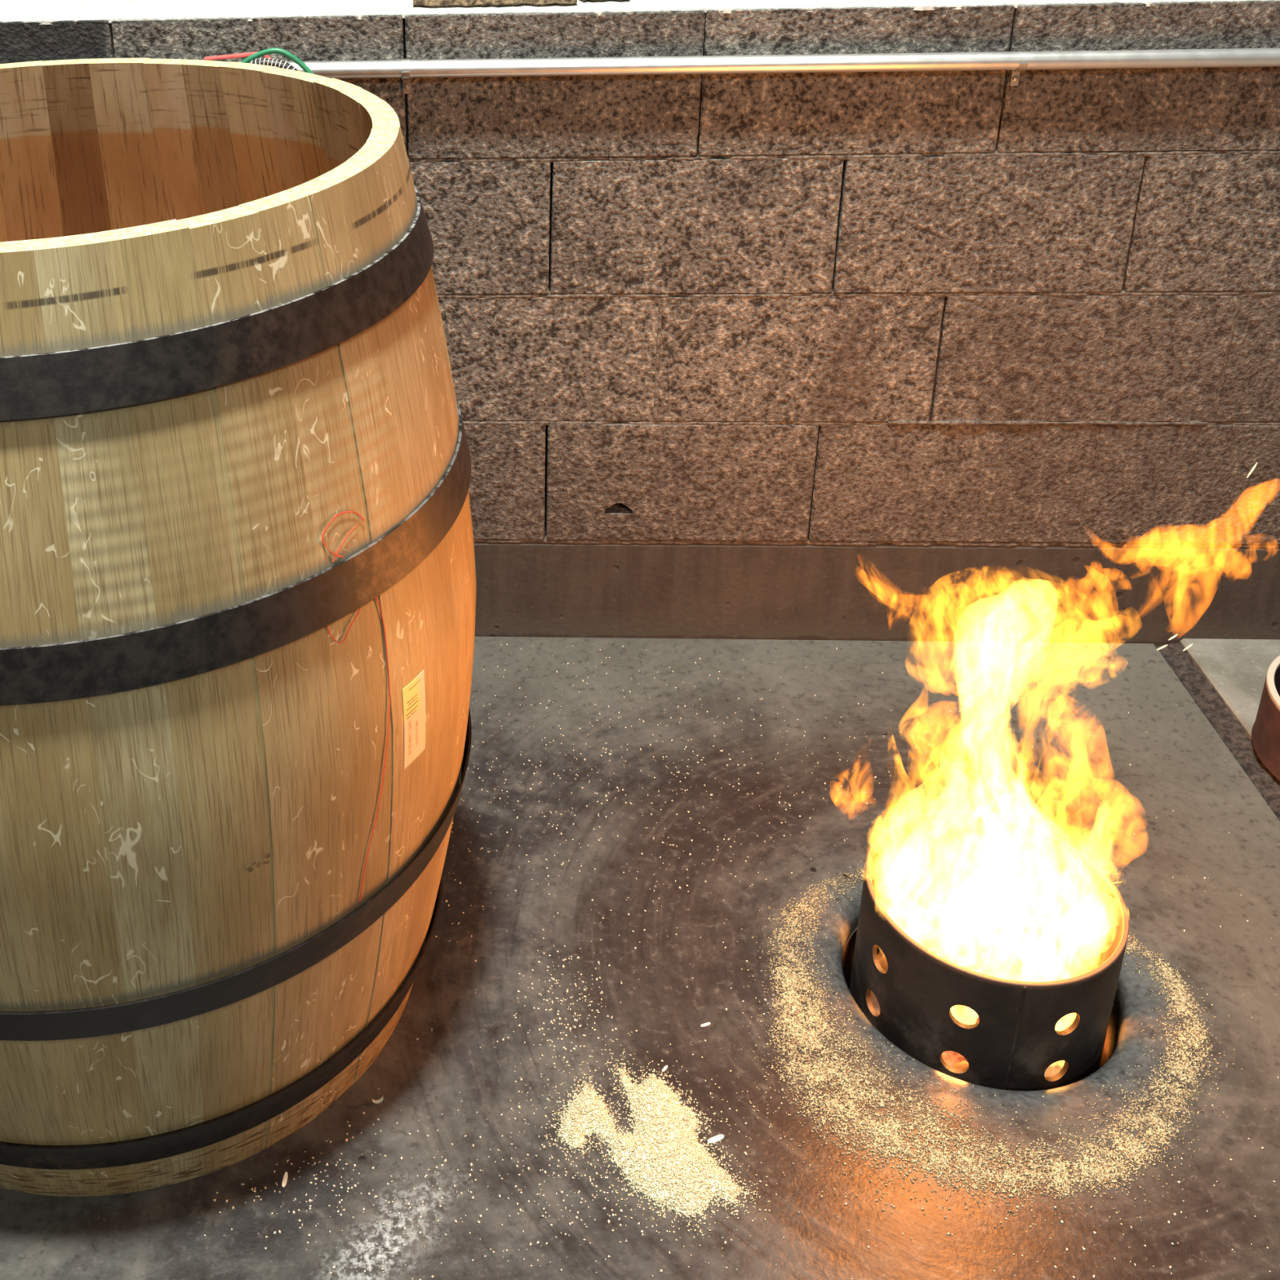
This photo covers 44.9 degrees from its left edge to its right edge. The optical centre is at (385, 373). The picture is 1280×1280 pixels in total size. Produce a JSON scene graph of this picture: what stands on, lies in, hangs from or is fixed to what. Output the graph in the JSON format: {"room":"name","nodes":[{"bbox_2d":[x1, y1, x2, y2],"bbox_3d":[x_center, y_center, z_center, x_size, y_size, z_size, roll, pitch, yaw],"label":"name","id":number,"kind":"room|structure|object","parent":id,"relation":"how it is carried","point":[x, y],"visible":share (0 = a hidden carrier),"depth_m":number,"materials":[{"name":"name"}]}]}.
{"room":"barrel-making workshop","nodes":[
{"label":"barrel-making workshop","id":0,"kind":"room"},
{"bbox_2d":[0,636,1279,1279],"bbox_3d":[-0.671,1.187,1.010,3.545,0.215,3.500,0,24,4],"label":"floor","id":1,"kind":"structure","parent":0,"point":[1070,698],"depth_m":1.73,"materials":[{"name":"concrete"}]},
{"bbox_2d":[0,57,476,1196],"bbox_3d":[-0.319,0.232,1.643,0.833,1.003,0.834,0,24,4],"label":"barrel","id":2,"kind":"object","parent":1,"relation":"on","point":[237,581],"visible":1,"depth_m":1.32,"materials":[{"name":"brown wood"}]},
{"bbox_2d":[281,1172,288,1187],"bbox_3d":[-0.102,0.819,1.537,0.004,0.002,0.017,2,24,8],"label":"cheese shaving","id":3,"kind":"object","parent":1,"relation":"on","point":[285,1177],"visible":1,"depth_m":1.54,"materials":[{"name":"food"}]},
{"bbox_2d":[371,1096,383,1103],"bbox_3d":[-0.009,0.776,1.619,0.012,0.008,0.004,-7,24,-12],"label":"cheese shaving","id":4,"kind":"object","parent":1,"relation":"on","point":[380,1100],"visible":1,"depth_m":1.62,"materials":[{"name":"food"}]},
{"bbox_2d":[509,1026,787,1265],"bbox_3d":[0.270,0.789,1.572,0.291,0.015,0.282,0,24,4],"label":"pile","id":5,"kind":"object","parent":1,"relation":"on","point":[664,1157],"visible":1,"depth_m":1.56,"materials":[{"name":"brown wood"}]},
{"bbox_2d":[662,1065,667,1071],"bbox_3d":[0.304,0.758,1.649,0.003,0.001,0.010,18,31,38],"label":"cheese shaving","id":6,"kind":"object","parent":1,"relation":"on","point":[665,1067],"visible":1,"depth_m":1.65,"materials":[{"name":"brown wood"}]},
{"bbox_2d":[700,1022,710,1026],"bbox_3d":[0.360,0.733,1.702,0.012,0.001,0.004,-10,25,-17],"label":"cheese shaving","id":7,"kind":"object","parent":1,"relation":"on","point":[708,1023],"visible":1,"depth_m":1.70,"materials":[{"name":"food"}]},
{"bbox_2d":[707,1134,724,1143],"bbox_3d":[0.342,0.792,1.567,0.019,0.002,0.006,-11,25,-20],"label":"cheese shaving","id":8,"kind":"object","parent":1,"relation":"on","point":[719,1137],"visible":1,"depth_m":1.57,"materials":[{"name":"food"}]},
{"bbox_2d":[204,644,1279,1279],"bbox_3d":[0.044,0.848,1.460,2.134,0.003,2.080,0,24,4],"label":"chips","id":9,"kind":"object","parent":1,"relation":"on","point":[608,1221],"visible":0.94,"depth_m":1.60,"materials":[{"name":"brown wood"}]},
{"bbox_2d":[721,860,1243,1245],"bbox_3d":[0.631,0.735,1.688,0.604,0.011,0.514,-23,31,-39],"label":"ring","id":10,"kind":"object","parent":1,"relation":"on","point":[794,1002],"visible":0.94,"depth_m":1.60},
{"bbox_2d":[849,808,1128,1090],"bbox_3d":[0.695,0.732,1.784,0.280,0.316,0.280,0,24,4],"label":"fire pit","id":11,"kind":"object","parent":1,"relation":"on","point":[1032,1033],"visible":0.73,"depth_m":1.77,"materials":[{"name":"black metal"}]},
{"bbox_2d":[942,1051,954,1068],"bbox_3d":[0.643,0.785,1.793,0.027,0.024,0.112,-1,24,2],"label":"burning offcut","id":12,"kind":"object","parent":11,"relation":"in","point":[945,1055],"visible":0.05,"depth_m":1.75,"materials":[{"name":"brown wood"}]},
{"bbox_2d":[947,1050,967,1062],"bbox_3d":[0.668,0.779,1.753,0.113,0.023,0.027,21,32,41],"label":"burning offcut","id":13,"kind":"object","parent":12,"relation":"on","point":[956,1054],"visible":0.02,"depth_m":1.75,"materials":[{"name":"brown wood"}]},
{"bbox_2d":[947,1051,964,1064],"bbox_3d":[0.702,0.787,1.787,0.113,0.023,0.028,-10,25,-19],"label":"burning offcut","id":14,"kind":"object","parent":11,"relation":"in","point":[954,1059],"visible":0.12,"depth_m":1.76,"materials":[{"name":"brown wood"}]},
{"bbox_3d":[0.725,0.759,1.847,0.112,0.024,0.027,10,26,25],"label":"burning offcut","id":15,"kind":"object","parent":11,"relation":"in","visible":0},
{"bbox_2d":[960,964,993,976],"bbox_3d":[0.683,0.738,1.845,0.113,0.023,0.027,-3,24,-2],"label":"burning offcut","id":16,"kind":"object","parent":15,"relation":"on","point":[983,969],"visible":0.16,"depth_m":1.85,"materials":[{"name":"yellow wood"}]},
{"bbox_2d":[1155,642,1279,821],"bbox_3d":[1.115,1.098,0.825,0.050,0.021,3.450,0,24,4],"label":"floor drain","id":17,"kind":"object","parent":1,"relation":"on","point":[1233,734],"depth_m":2.17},
{"bbox_3d":[0.704,0.495,1.664,0.438,0.823,0.255,0,24,4],"label":"fire","id":18,"kind":"object","parent":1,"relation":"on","visible":0},
{"bbox_2d":[1182,643,1192,651],"bbox_3d":[0.834,0.285,1.574,0.010,0.008,0.002,-5,24,-7],"label":"sparks","id":19,"kind":"object","parent":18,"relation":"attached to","point":[1190,645],"visible":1,"depth_m":1.57},
{"bbox_2d":[1246,462,1257,477],"bbox_3d":[0.864,0.097,1.510,0.008,0.017,0.002,-5,24,-7],"label":"sparks","id":20,"kind":"object","parent":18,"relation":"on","point":[1255,465],"visible":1,"depth_m":1.51},
{"bbox_2d":[0,0,1279,548],"bbox_3d":[0.244,-0.068,2.306,5.400,0.987,0.200,0,24,4],"label":"wall","id":21,"kind":"structure","parent":0,"point":[971,308],"depth_m":2.14,"materials":[{"name":"stone"}]},
{"bbox_2d":[0,0,1279,24],"bbox_3d":[0.275,-0.766,2.769,5.200,0.090,1.607,0,24,4],"label":"trim","id":22,"kind":"structure","parent":21,"relation":"attached to","point":[43,11],"depth_m":2.06,"materials":[{"name":"white"}]},
{"bbox_2d":[413,0,577,7],"bbox_3d":[0.151,-0.531,2.114,0.223,0.015,0.142,0,24,3],"label":"board","id":23,"kind":"object","parent":22,"relation":"on","point":[429,3],"visible":1,"depth_m":2.05,"materials":[{"name":"brown wood"}]},
{"bbox_2d":[582,0,628,1],"bbox_3d":[0.303,-0.538,2.126,0.070,0.009,0.138,0,24,4],"label":"board","id":24,"kind":"object","parent":22,"relation":"on","point":[582,0],"visible":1,"depth_m":2.07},
{"bbox_2d":[240,48,1279,93],"bbox_3d":[0.226,-0.402,2.041,5.000,0.050,0.028,0,24,4],"label":"conduit","id":25,"kind":"object","parent":21,"relation":"attached to","point":[1017,61],"visible":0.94,"depth_m":2.01,"materials":[{"name":"metal"}]},
{"bbox_2d":[202,51,272,60],"bbox_3d":[-0.184,-0.403,2.015,0.115,0.048,0.025,0,24,4],"label":"valve","id":26,"kind":"object","parent":25,"relation":"attached to","point":[247,54],"visible":0.27,"depth_m":2.00,"materials":[{"name":"metal"}]},
{"bbox_2d":[240,48,313,74],"bbox_3d":[-0.154,-0.369,1.994,0.162,0.117,0.017,0,24,4],"label":"air hose","id":27,"kind":"object","parent":26,"relation":"attached to","point":[276,63],"visible":0.32,"depth_m":1.97,"materials":[{"name":"green rubber"}]},
{"bbox_2d":[474,541,1279,645],"bbox_3d":[0.254,0.327,2.444,5.400,0.192,0.123,0,24,4],"label":"baseboard","id":28,"kind":"structure","parent":21,"relation":"attached to","point":[882,592],"depth_m":2.35,"materials":[{"name":"concrete"}]},
{"bbox_2d":[1180,638,1279,740],"bbox_3d":[1.941,1.137,0.814,1.616,0.130,3.500,0,24,4],"label":"floor","id":29,"kind":"structure","parent":0,"point":[1237,669],"depth_m":2.28,"materials":[{"name":"concrete"}]},
{"bbox_2d":[1251,655,1279,780],"bbox_3d":[1.350,0.488,2.045,0.300,0.098,0.300,0,24,4],"label":"pot","id":30,"kind":"object","parent":29,"relation":"on","point":[1265,731],"visible":1,"depth_m":2.07,"materials":[{"name":"brown ceramic"}]}
]}

